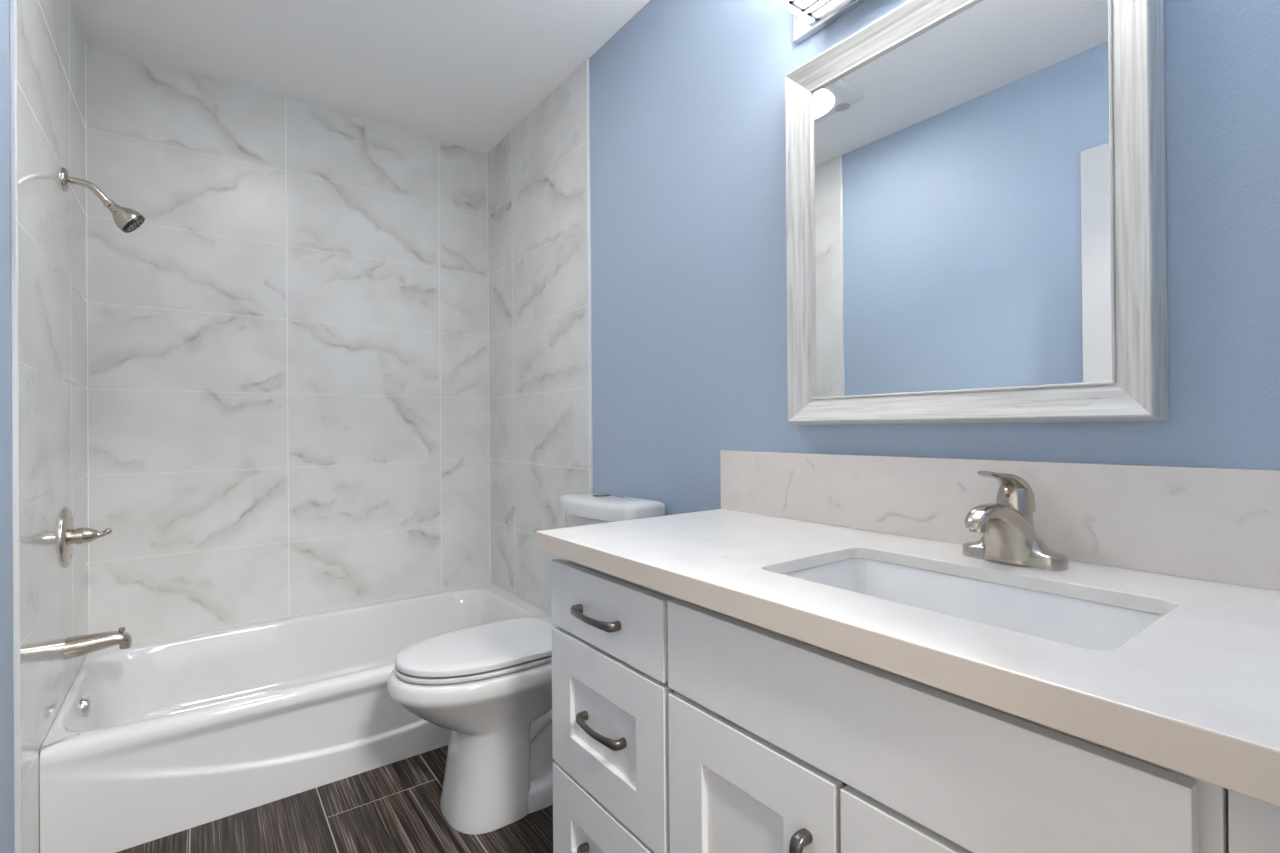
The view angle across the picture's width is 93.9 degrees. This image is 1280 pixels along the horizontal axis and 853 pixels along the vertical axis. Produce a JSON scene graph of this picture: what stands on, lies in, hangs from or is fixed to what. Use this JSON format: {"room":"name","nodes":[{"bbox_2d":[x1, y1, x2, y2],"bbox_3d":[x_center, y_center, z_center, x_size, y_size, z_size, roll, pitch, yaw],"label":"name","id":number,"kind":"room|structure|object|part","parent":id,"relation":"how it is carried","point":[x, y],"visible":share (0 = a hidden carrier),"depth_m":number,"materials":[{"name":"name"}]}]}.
{"room":"bathroom","nodes":[
{"label":"bathroom","id":0,"kind":"room"},
{"bbox_2d":[0,0,13,852],"bbox_3d":[-1.136,-0.141,0.915,0.100,2.440,3.061,0,0,-36],"label":"wall","id":1,"kind":"structure","parent":0,"point":[6,560],"depth_m":1.23,"materials":[{"name":"blue paint"}]},
{"bbox_2d":[9,0,21,852],"bbox_3d":[-1.336,-0.139,1.278,0.010,2.440,0.011,0,0,-36],"label":"trim","id":2,"kind":"structure","parent":1,"relation":"attached to","point":[12,3],"depth_m":1.27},
{"bbox_2d":[17,0,88,852],"bbox_3d":[-1.642,-0.135,1.689,0.007,2.440,1.015,0,0,-36],"label":"tiled wall","id":3,"kind":"structure","parent":1,"relation":"attached to","point":[51,97],"depth_m":1.56,"materials":[{"name":"stone"}]},
{"bbox_2d":[59,507,111,567],"bbox_3d":[-1.624,0.321,1.763,0.104,0.174,0.174,0,0,-36],"label":"shower valve","id":4,"kind":"object","parent":3,"relation":"attached to","point":[69,536],"visible":1,"depth_m":1.73,"materials":[{"name":"silver metal"}]},
{"bbox_3d":[-1.599,0.318,1.781,0.041,0.028,0.024,0,0,-36],"label":"lever","id":5,"kind":"part","parent":4,"relation":"part of","materials":[{"name":"silver metal"}]},
{"bbox_2d":[64,627,131,659],"bbox_3d":[-1.611,0.642,1.782,0.147,0.067,0.068,0,0,-36],"label":"tub spout","id":6,"kind":"object","parent":3,"relation":"attached to","point":[74,646],"visible":1,"depth_m":1.76,"materials":[{"name":"silver metal"}]},
{"bbox_3d":[-1.571,0.619,1.812,0.017,0.022,0.017,0,0,-36],"label":"diverter knob","id":7,"kind":"part","parent":6,"relation":"part of","materials":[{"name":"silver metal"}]},
{"bbox_2d":[61,168,144,232],"bbox_3d":[-1.602,-0.671,1.791,0.183,0.162,0.076,0,0,-36],"label":"shower fixture","id":8,"kind":"object","parent":3,"relation":"attached to","point":[127,220],"visible":1,"depth_m":1.79,"materials":[{"name":"silver metal"}]},
{"bbox_3d":[-1.633,-0.697,1.771,0.104,0.067,0.020,0,0,-36],"label":"shower arm","id":9,"kind":"part","parent":8,"relation":"part of","materials":[{"name":"silver metal"}]},
{"bbox_2d":[85,42,490,645],"bbox_3d":[-1.376,-0.136,2.579,1.494,2.440,0.100,0,0,-36],"label":"wall","id":10,"kind":"structure","parent":0,"point":[288,351],"depth_m":2.43,"materials":[{"name":"stone"}]},
{"bbox_2d":[116,745,552,852],"bbox_3d":[-0.482,1.105,1.388,1.686,0.060,3.061,0,0,-36],"label":"floor","id":11,"kind":"structure","parent":0,"point":[394,807],"depth_m":1.61,"materials":[{"name":"tile"}]},
{"bbox_2d":[40,583,550,852],"bbox_3d":[-1.093,0.930,2.206,1.478,0.303,0.820,0,0,-36],"label":"bathtub","id":12,"kind":"object","parent":11,"relation":"on","point":[150,740],"visible":0.78,"depth_m":1.83,"materials":[{"name":"white ceramic"}]},
{"bbox_2d":[387,491,664,833],"bbox_3d":[-0.345,0.648,1.781,0.764,0.852,0.432,0,0,-36],"label":"toilet","id":13,"kind":"object","parent":11,"relation":"on","point":[489,684],"visible":0.69,"depth_m":1.62,"materials":[{"name":"white ceramic"}]},
{"bbox_3d":[-0.441,0.650,1.714,0.493,0.018,0.330,0,0,-36],"label":"seat","id":14,"kind":"part","parent":13,"relation":"part of","materials":[{"name":"white plastic"}]},
{"bbox_3d":[-0.443,0.627,1.714,0.488,0.028,0.336,0,0,-36],"label":"lid","id":15,"kind":"part","parent":13,"relation":"part of","materials":[{"name":"white plastic"}]},
{"bbox_3d":[-0.113,0.471,1.954,0.170,0.369,0.396,0,0,-36],"label":"tank","id":16,"kind":"part","parent":13,"relation":"part of","materials":[{"name":"white ceramic"}]},
{"bbox_3d":[-0.119,0.257,1.951,0.194,0.060,0.432,0,0,-36],"label":"tank lid","id":17,"kind":"part","parent":13,"relation":"part of","materials":[{"name":"white ceramic"}]},
{"bbox_2d":[551,559,680,852],"bbox_3d":[0.135,0.668,1.303,0.589,0.802,0.400,0,0,-36],"label":"drawers","id":18,"kind":"object","parent":11,"relation":"on","point":[610,689],"visible":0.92,"depth_m":1.13,"materials":[{"name":"white paint"}]},
{"bbox_3d":[-0.079,0.849,1.145,0.035,0.018,0.150,0,0,-36],"label":"handle","id":19,"kind":"part","parent":18,"relation":"part of","materials":[{"name":"grey metal"}]},
{"bbox_3d":[-0.091,0.365,1.140,0.035,0.018,0.150,0,0,-36],"label":"handle","id":20,"kind":"part","parent":18,"relation":"part of","materials":[{"name":"grey metal"}]},
{"bbox_3d":[-0.082,0.583,1.146,0.035,0.018,0.150,0,0,-36],"label":"handle","id":21,"kind":"part","parent":18,"relation":"part of","materials":[{"name":"grey metal"}]},
{"bbox_3d":[-0.066,0.847,1.155,0.020,0.228,0.392,0,0,-36],"label":"drawer","id":22,"kind":"part","parent":18,"relation":"part of","materials":[{"name":"white paint"}]},
{"bbox_3d":[-0.070,0.359,1.156,0.020,0.138,0.392,0,0,-36],"label":"drawer","id":23,"kind":"part","parent":18,"relation":"part of","materials":[{"name":"white paint"}]},
{"bbox_2d":[668,558,1279,852],"bbox_3d":[0.482,0.664,0.833,0.589,0.802,0.766,0,0,-36],"label":"base cabinet","id":24,"kind":"object","parent":11,"relation":"on","point":[779,743],"depth_m":0.68,"materials":[{"name":"white paint"}]},
{"bbox_3d":[0.151,0.698,0.860,0.020,0.520,0.319,0,0,-36],"label":"door","id":25,"kind":"part","parent":24,"relation":"part of","materials":[{"name":"white paint"}]},
{"bbox_3d":[0.200,0.586,0.749,0.035,0.150,0.018,0,0,-36],"label":"handle","id":26,"kind":"part","parent":24,"relation":"part of","materials":[{"name":"grey metal"}]},
{"bbox_3d":[0.345,0.696,0.597,0.020,0.520,0.318,0,0,-36],"label":"door","id":27,"kind":"part","parent":24,"relation":"part of","materials":[{"name":"white paint"}]},
{"bbox_2d":[536,509,1279,806],"bbox_3d":[0.358,0.244,1.005,0.581,0.040,1.189,0,0,-36],"label":"countertop","id":28,"kind":"structure","parent":24,"relation":"on","point":[1195,693],"depth_m":0.67,"materials":[{"name":"white stone"}]},
{"bbox_2d":[783,558,1162,650],"bbox_3d":[0.433,0.331,0.851,0.299,0.175,0.481,0,0,-36],"label":"sink","id":29,"kind":"object","parent":28,"relation":"in","point":[1086,624],"visible":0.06,"depth_m":0.93,"materials":[{"name":"white ceramic"}]},
{"bbox_2d":[962,471,1067,570],"bbox_3d":[0.574,0.146,0.978,0.179,0.154,0.144,0,0,-10],"label":"faucet","id":30,"kind":"object","parent":28,"relation":"on","point":[1007,524],"visible":1,"depth_m":0.95,"materials":[{"name":"silver metal"}]},
{"bbox_3d":[0.569,0.172,0.952,0.174,0.101,0.088,0,0,-36],"label":"spout","id":31,"kind":"part","parent":30,"relation":"part of","materials":[{"name":"silver metal"}]},
{"bbox_3d":[0.590,0.104,0.968,0.133,0.071,0.051,0,0,-36],"label":"handle","id":32,"kind":"part","parent":30,"relation":"part of","materials":[{"name":"silver metal"}]},
{"bbox_3d":[0.513,0.663,0.443,0.031,0.802,0.102,0,0,-36],"label":"filler panel","id":33,"kind":"part","parent":24,"relation":"part of","materials":[{"name":"white wood"}]},
{"bbox_2d":[73,0,649,153],"bbox_3d":[-0.503,-1.405,1.394,1.686,0.080,3.061,0,0,-36],"label":"ceiling","id":34,"kind":"structure","parent":0,"point":[463,73],"depth_m":2.14,"materials":[{"name":"white paint"}]},
{"bbox_2d":[589,0,1279,515],"bbox_3d":[0.145,-0.150,1.863,0.100,2.440,3.061,0,0,-36],"label":"wall","id":35,"kind":"structure","parent":0,"point":[688,161],"depth_m":1.55,"materials":[{"name":"blue paint"}]},
{"bbox_2d":[487,60,588,613],"bbox_3d":[-0.467,-0.143,2.601,0.007,2.440,0.946,0,0,-36],"label":"tiled wall","id":36,"kind":"structure","parent":35,"relation":"attached to","point":[538,247],"depth_m":2.56,"materials":[{"name":"stone"}]},
{"bbox_2d":[586,58,592,490],"bbox_3d":[-0.184,-0.146,2.215,0.010,2.440,0.011,0,0,-36],"label":"trim","id":37,"kind":"structure","parent":35,"relation":"attached to","point":[587,59],"depth_m":2.21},
{"bbox_2d":[776,0,866,43],"bbox_3d":[0.507,-0.973,1.125,0.186,0.146,0.668,0,0,-36],"label":"vanity light","id":38,"kind":"object","parent":35,"relation":"attached to","point":[810,17],"visible":1,"depth_m":1.31,"materials":[{"name":"silver metal"}]},
{"bbox_2d":[776,0,840,22],"bbox_3d":[0.481,-0.957,1.104,0.111,0.105,0.498,0,0,-36],"label":"diffuser","id":39,"kind":"object","parent":38,"relation":"attached to","point":[811,11],"depth_m":1.29,"materials":[{"name":"white glass"}]},
{"bbox_2d":[785,0,1168,424],"bbox_3d":[0.567,-0.425,1.163,0.049,0.838,0.690,0,0,-36],"label":"mirror","id":40,"kind":"object","parent":35,"relation":"attached to","point":[976,200],"visible":1,"depth_m":1.09,"materials":[{"name":"white wood"}]},
{"bbox_2d":[720,450,1279,590],"bbox_3d":[0.583,0.142,1.172,0.020,0.160,1.189,0,0,-36],"label":"backsplash","id":41,"kind":"structure","parent":35,"relation":"attached to","point":[1222,525],"depth_m":0.99,"materials":[{"name":"white stone"}]}
]}

